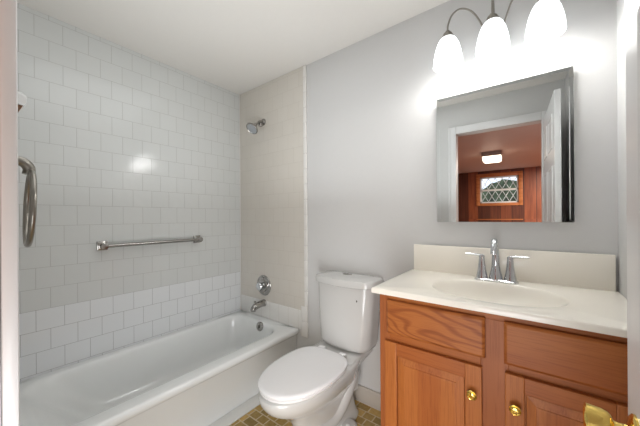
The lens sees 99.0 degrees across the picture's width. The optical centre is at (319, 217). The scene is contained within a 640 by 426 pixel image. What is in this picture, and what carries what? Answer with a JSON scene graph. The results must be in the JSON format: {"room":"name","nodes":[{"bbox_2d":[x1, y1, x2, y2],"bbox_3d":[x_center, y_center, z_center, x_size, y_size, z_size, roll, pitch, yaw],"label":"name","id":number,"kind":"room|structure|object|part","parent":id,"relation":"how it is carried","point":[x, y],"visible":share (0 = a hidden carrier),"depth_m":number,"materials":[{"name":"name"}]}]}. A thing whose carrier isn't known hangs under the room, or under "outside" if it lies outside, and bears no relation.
{"room":"bathroom","nodes":[
{"label":"bathroom","id":0,"kind":"room"},
{"bbox_2d":[0,340,0,401],"bbox_3d":[-0.770,0.030,0.559,2.456,2.381,0.114,0,0,38],"label":"wall","id":1,"kind":"structure","parent":0,"point":[0,340],"depth_m":0.38,"materials":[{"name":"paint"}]},
{"bbox_2d":[0,0,19,425],"bbox_3d":[-0.156,0.148,0.171,0.822,2.136,0.021,0,0,38],"label":"door frame","id":2,"kind":"structure","parent":1,"relation":"attached to","point":[9,207],"depth_m":0.38,"materials":[{"name":"paint"}]},
{"bbox_2d":[18,91,26,111],"bbox_3d":[-0.626,-0.226,0.549,0.050,0.067,0.049,0,0,38],"label":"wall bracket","id":3,"kind":"object","parent":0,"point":[22,98],"visible":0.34,"depth_m":0.55,"materials":[{"name":"ceramic"}]},
{"bbox_2d":[18,156,36,246],"bbox_3d":[-0.622,-0.037,0.556,0.162,0.199,0.063,0,0,38],"label":"towel ring","id":4,"kind":"object","parent":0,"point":[30,191],"visible":0.88,"depth_m":0.55,"materials":[{"name":"silver metal"}]},
{"bbox_3d":[-0.616,-0.107,0.554,0.023,0.038,0.061,0,0,23],"label":"arm","id":5,"kind":"part","parent":4,"relation":"part of","materials":[{"name":"silver metal"}]},
{"bbox_2d":[17,3,239,381],"bbox_3d":[-1.272,0.033,2.001,0.100,2.381,1.785,0,0,38],"label":"wall","id":6,"kind":"structure","parent":0,"point":[123,144],"depth_m":1.82,"materials":[{"name":"tile"}]},
{"bbox_2d":[96,235,202,250],"bbox_3d":[-1.180,0.179,1.980,0.071,0.059,0.684,0,0,38],"label":"towel bar","id":7,"kind":"object","parent":6,"relation":"attached to","point":[100,245],"visible":1,"depth_m":1.88,"materials":[{"name":"silver metal"}]},
{"bbox_2d":[239,95,240,309],"bbox_3d":[-0.755,-0.143,2.585,0.007,2.034,0.009,0,0,38],"label":"trim","id":8,"kind":"structure","parent":6,"relation":"attached to","point":[239,95],"depth_m":2.58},
{"bbox_2d":[17,0,448,94],"bbox_3d":[-0.268,-1.204,1.220,2.656,0.080,1.785,0,0,38],"label":"ceiling","id":9,"kind":"structure","parent":0,"point":[236,46],"depth_m":1.67,"materials":[{"name":"paint"}]},
{"bbox_2d":[209,394,259,425],"bbox_3d":[-0.645,1.214,1.522,0.090,0.010,1.555,0,0,38],"label":"trim","id":10,"kind":"structure","parent":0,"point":[240,411],"depth_m":1.69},
{"bbox_2d":[230,399,380,425],"bbox_3d":[-0.251,1.257,1.220,2.656,0.080,1.785,0,0,38],"label":"floor","id":11,"kind":"structure","parent":0,"point":[367,415],"depth_m":1.65,"materials":[{"name":"tile"}]},
{"bbox_2d":[20,310,298,425],"bbox_3d":[-0.932,1.048,1.752,0.729,0.347,1.568,0,0,38],"label":"bathtub","id":12,"kind":"object","parent":11,"relation":"on","point":[195,375],"visible":0.97,"depth_m":1.69,"materials":[{"name":"ceramic"}]},
{"bbox_3d":[-0.504,0.909,2.277,0.074,0.074,0.041,0,0,38],"label":"overflow plate","id":13,"kind":"part","parent":12,"relation":"part of","materials":[{"name":"silver metal"}]},
{"bbox_2d":[258,270,383,425],"bbox_3d":[0.002,0.790,1.519,0.434,0.850,0.779,0,0,38],"label":"toilet","id":14,"kind":"object","parent":11,"relation":"on","point":[315,385],"visible":0.99,"depth_m":1.55,"materials":[{"name":"ceramic"}]},
{"bbox_3d":[-0.089,0.816,1.430,0.356,0.016,0.503,0,0,38],"label":"seat","id":15,"kind":"part","parent":14,"relation":"part of","materials":[{"name":"plastic"}]},
{"bbox_3d":[-0.090,0.797,1.429,0.362,0.020,0.508,0,0,38],"label":"lid","id":16,"kind":"part","parent":14,"relation":"part of","materials":[{"name":"plastic"}]},
{"bbox_3d":[0.171,0.614,1.739,0.406,0.392,0.210,0,0,38],"label":"tank","id":17,"kind":"part","parent":14,"relation":"part of","materials":[{"name":"ceramic"}]},
{"bbox_3d":[0.169,0.393,1.738,0.434,0.048,0.225,0,0,38],"label":"tank lid","id":18,"kind":"part","parent":14,"relation":"part of","materials":[{"name":"ceramic"}]},
{"bbox_2d":[380,294,627,425],"bbox_3d":[0.705,0.766,1.121,0.785,0.888,0.523,0,0,38],"label":"vanity cabinet","id":19,"kind":"object","parent":11,"relation":"on","point":[441,365],"visible":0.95,"depth_m":0.94,"materials":[{"name":"brown wood"}]},
{"bbox_3d":[0.421,0.803,1.056,0.255,0.467,0.017,0,0,38],"label":"raised panel","id":20,"kind":"part","parent":19,"relation":"part of","materials":[{"name":"brown wood"}]},
{"bbox_3d":[0.421,0.803,1.056,0.357,0.569,0.018,0,0,38],"label":"door","id":21,"kind":"part","parent":19,"relation":"part of","materials":[{"name":"brown wood"}]},
{"bbox_3d":[0.426,0.416,1.050,0.359,0.139,0.019,0,0,38],"label":"drawer","id":22,"kind":"part","parent":19,"relation":"part of","materials":[{"name":"brown wood"}]},
{"bbox_3d":[0.525,0.611,0.946,0.033,0.033,0.029,0,0,38],"label":"knob","id":23,"kind":"part","parent":19,"relation":"part of","materials":[{"name":"gold metal"}]},
{"bbox_2d":[371,244,626,337],"bbox_3d":[0.709,0.286,1.141,0.824,0.266,0.526,0,0,38],"label":"countertop","id":24,"kind":"structure","parent":19,"relation":"on","point":[573,290],"depth_m":1.16,"materials":[{"name":"stone"}]},
{"bbox_2d":[465,238,529,283],"bbox_3d":[0.801,0.197,1.253,0.253,0.202,0.128,0,0,38],"label":"faucet","id":25,"kind":"object","parent":24,"relation":"on","point":[495,275],"visible":1,"depth_m":1.26,"materials":[{"name":"silver metal"}]},
{"bbox_3d":[0.751,0.181,1.333,0.076,0.016,0.018,0,0,35],"label":"lever","id":26,"kind":"part","parent":25,"relation":"part of","materials":[{"name":"silver metal"}]},
{"bbox_3d":[0.778,0.233,1.315,0.050,0.111,0.050,0,0,38],"label":"handle post","id":27,"kind":"part","parent":25,"relation":"part of","materials":[{"name":"silver metal"}]},
{"bbox_3d":[0.801,0.192,1.254,0.056,0.193,0.128,0,0,38],"label":"spout","id":28,"kind":"part","parent":25,"relation":"part of","materials":[{"name":"silver metal"}]},
{"bbox_3d":[0.823,0.291,1.280,0.176,0.013,0.054,0,0,38],"label":"plate","id":29,"kind":"part","parent":25,"relation":"part of","materials":[{"name":"silver metal"}]},
{"bbox_3d":[0.867,0.233,1.246,0.050,0.111,0.050,0,0,38],"label":"handle post","id":30,"kind":"part","parent":25,"relation":"part of","materials":[{"name":"silver metal"}]},
{"bbox_3d":[0.891,0.180,1.225,0.076,0.016,0.018,0,0,40],"label":"lever","id":31,"kind":"part","parent":25,"relation":"part of","materials":[{"name":"silver metal"}]},
{"bbox_3d":[0.622,0.611,0.871,0.033,0.033,0.029,0,0,38],"label":"knob","id":32,"kind":"part","parent":19,"relation":"part of","materials":[{"name":"gold metal"}]},
{"bbox_3d":[0.736,0.797,0.813,0.203,0.473,0.017,0,0,38],"label":"raised panel","id":33,"kind":"part","parent":19,"relation":"part of","materials":[{"name":"brown wood"}]},
{"bbox_3d":[0.732,0.413,0.815,0.305,0.139,0.019,0,0,38],"label":"drawer","id":34,"kind":"part","parent":19,"relation":"part of","materials":[{"name":"brown wood"}]},
{"bbox_3d":[0.736,0.797,0.814,0.305,0.575,0.018,0,0,38],"label":"door","id":35,"kind":"part","parent":19,"relation":"part of","materials":[{"name":"brown wood"}]},
{"bbox_2d":[240,0,618,392],"bbox_3d":[0.290,0.022,1.851,2.556,2.381,0.114,0,0,38],"label":"wall","id":36,"kind":"structure","parent":0,"point":[340,173],"depth_m":1.70,"materials":[{"name":"paint"}]},
{"bbox_2d":[246,119,265,133],"bbox_3d":[-0.546,-0.782,2.318,0.108,0.154,0.173,0,0,38],"label":"shower","id":37,"kind":"object","parent":36,"relation":"attached to","point":[252,128],"visible":1,"depth_m":2.30,"materials":[{"name":"silver metal"}]},
{"bbox_2d":[250,299,266,311],"bbox_3d":[-0.530,0.748,2.328,0.062,0.087,0.142,0,0,38],"label":"tub spout","id":38,"kind":"object","parent":36,"relation":"attached to","point":[262,303],"visible":1,"depth_m":2.31,"materials":[{"name":"silver metal"}]},
{"bbox_2d":[256,275,270,295],"bbox_3d":[-0.509,0.592,2.361,0.178,0.178,0.071,0,0,38],"label":"shower valve","id":39,"kind":"object","parent":36,"relation":"attached to","point":[263,285],"visible":1,"depth_m":2.35,"materials":[{"name":"silver metal"}]},
{"bbox_3d":[-0.514,0.592,2.354,0.070,0.070,0.054,0,0,38],"label":"handle","id":40,"kind":"part","parent":39,"relation":"part of","materials":[{"name":"silver metal"}]},
{"bbox_3d":[-0.436,-0.219,2.350,0.798,1.886,0.008,0,0,38],"label":"tile panel","id":41,"kind":"part","parent":36,"relation":"part of","materials":[{"name":"beige tile"}]},
{"bbox_2d":[353,384,380,410],"bbox_3d":[0.234,1.162,1.832,0.820,0.102,0.022,0,0,38],"label":"baseboard","id":42,"kind":"structure","parent":36,"relation":"attached to","point":[365,395],"depth_m":1.76,"materials":[{"name":"paint"}]},
{"bbox_2d":[433,0,566,72],"bbox_3d":[0.801,-0.884,1.269,0.506,0.264,0.204,0,0,38],"label":"vanity light","id":43,"kind":"object","parent":36,"relation":"attached to","point":[546,22],"visible":1,"depth_m":1.20,"materials":[{"name":"white glass"}]},
{"bbox_3d":[0.632,-0.810,1.354,0.058,0.091,0.058,0,0,38],"label":"bulb","id":44,"kind":"part","parent":43,"relation":"part of","materials":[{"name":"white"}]},
{"bbox_3d":[0.632,-0.819,1.354,0.134,0.135,0.134,0,0,38],"label":"lamp shade","id":45,"kind":"part","parent":43,"relation":"part of","materials":[{"name":"white glass"}]},
{"bbox_3d":[0.726,-0.947,1.336,0.199,0.138,0.035,0,0,3],"label":"arm","id":46,"kind":"part","parent":43,"relation":"part of","materials":[{"name":"silver metal"}]},
{"bbox_3d":[0.781,-0.820,1.240,0.134,0.135,0.134,0,0,38],"label":"lamp shade","id":47,"kind":"part","parent":43,"relation":"part of","materials":[{"name":"white glass"}]},
{"bbox_3d":[0.781,-0.811,1.240,0.058,0.091,0.058,0,0,38],"label":"bulb","id":48,"kind":"part","parent":43,"relation":"part of","materials":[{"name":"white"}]},
{"bbox_3d":[0.813,-0.951,1.282,0.012,0.123,0.117,0,0,40],"label":"arm","id":49,"kind":"part","parent":43,"relation":"part of","materials":[{"name":"silver metal"}]},
{"bbox_3d":[0.885,-0.948,1.213,0.034,0.138,0.196,0,0,-17],"label":"arm","id":50,"kind":"part","parent":43,"relation":"part of","materials":[{"name":"silver metal"}]},
{"bbox_3d":[0.927,-0.812,1.127,0.058,0.091,0.058,0,0,38],"label":"bulb","id":51,"kind":"part","parent":43,"relation":"part of","materials":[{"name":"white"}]},
{"bbox_3d":[0.927,-0.821,1.127,0.134,0.135,0.134,0,0,38],"label":"lamp shade","id":52,"kind":"part","parent":43,"relation":"part of","materials":[{"name":"white glass"}]},
{"bbox_2d":[436,66,574,221],"bbox_3d":[0.863,-0.309,1.332,0.549,0.662,0.034,0,0,38],"label":"mirror","id":53,"kind":"object","parent":36,"relation":"attached to","point":[505,151],"visible":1,"depth_m":1.29,"materials":[{"name":"clear glass"}]},
{"bbox_2d":[414,244,615,291],"bbox_3d":[0.865,0.226,1.340,0.804,0.147,0.019,0,0,38],"label":"backsplash","id":54,"kind":"structure","parent":36,"relation":"attached to","point":[570,269],"depth_m":1.24,"materials":[{"name":"stone"}]},
{"bbox_2d":[617,0,626,298],"bbox_3d":[0.722,0.019,0.400,0.100,2.381,1.685,0,0,38],"label":"wall","id":55,"kind":"structure","parent":0,"point":[621,60],"depth_m":1.05,"materials":[{"name":"paint"}]},
{"bbox_2d":[583,0,639,425],"bbox_3d":[0.381,0.184,0.229,0.167,2.033,0.734,0,0,38],"label":"door","id":56,"kind":"structure","parent":55,"relation":"in","point":[593,415],"depth_m":0.49,"materials":[{"name":"paint"}]},
{"bbox_3d":[0.528,0.381,0.498,0.068,0.066,0.066,0,0,38],"label":"knob","id":57,"kind":"part","parent":56,"relation":"part of","materials":[{"name":"gold metal"}]},
{"bbox_3d":[0.375,0.142,0.233,0.044,1.700,0.533,0,0,39],"label":"panel","id":58,"kind":"part","parent":56,"relation":"part of","materials":[{"name":"paint"}]}
]}

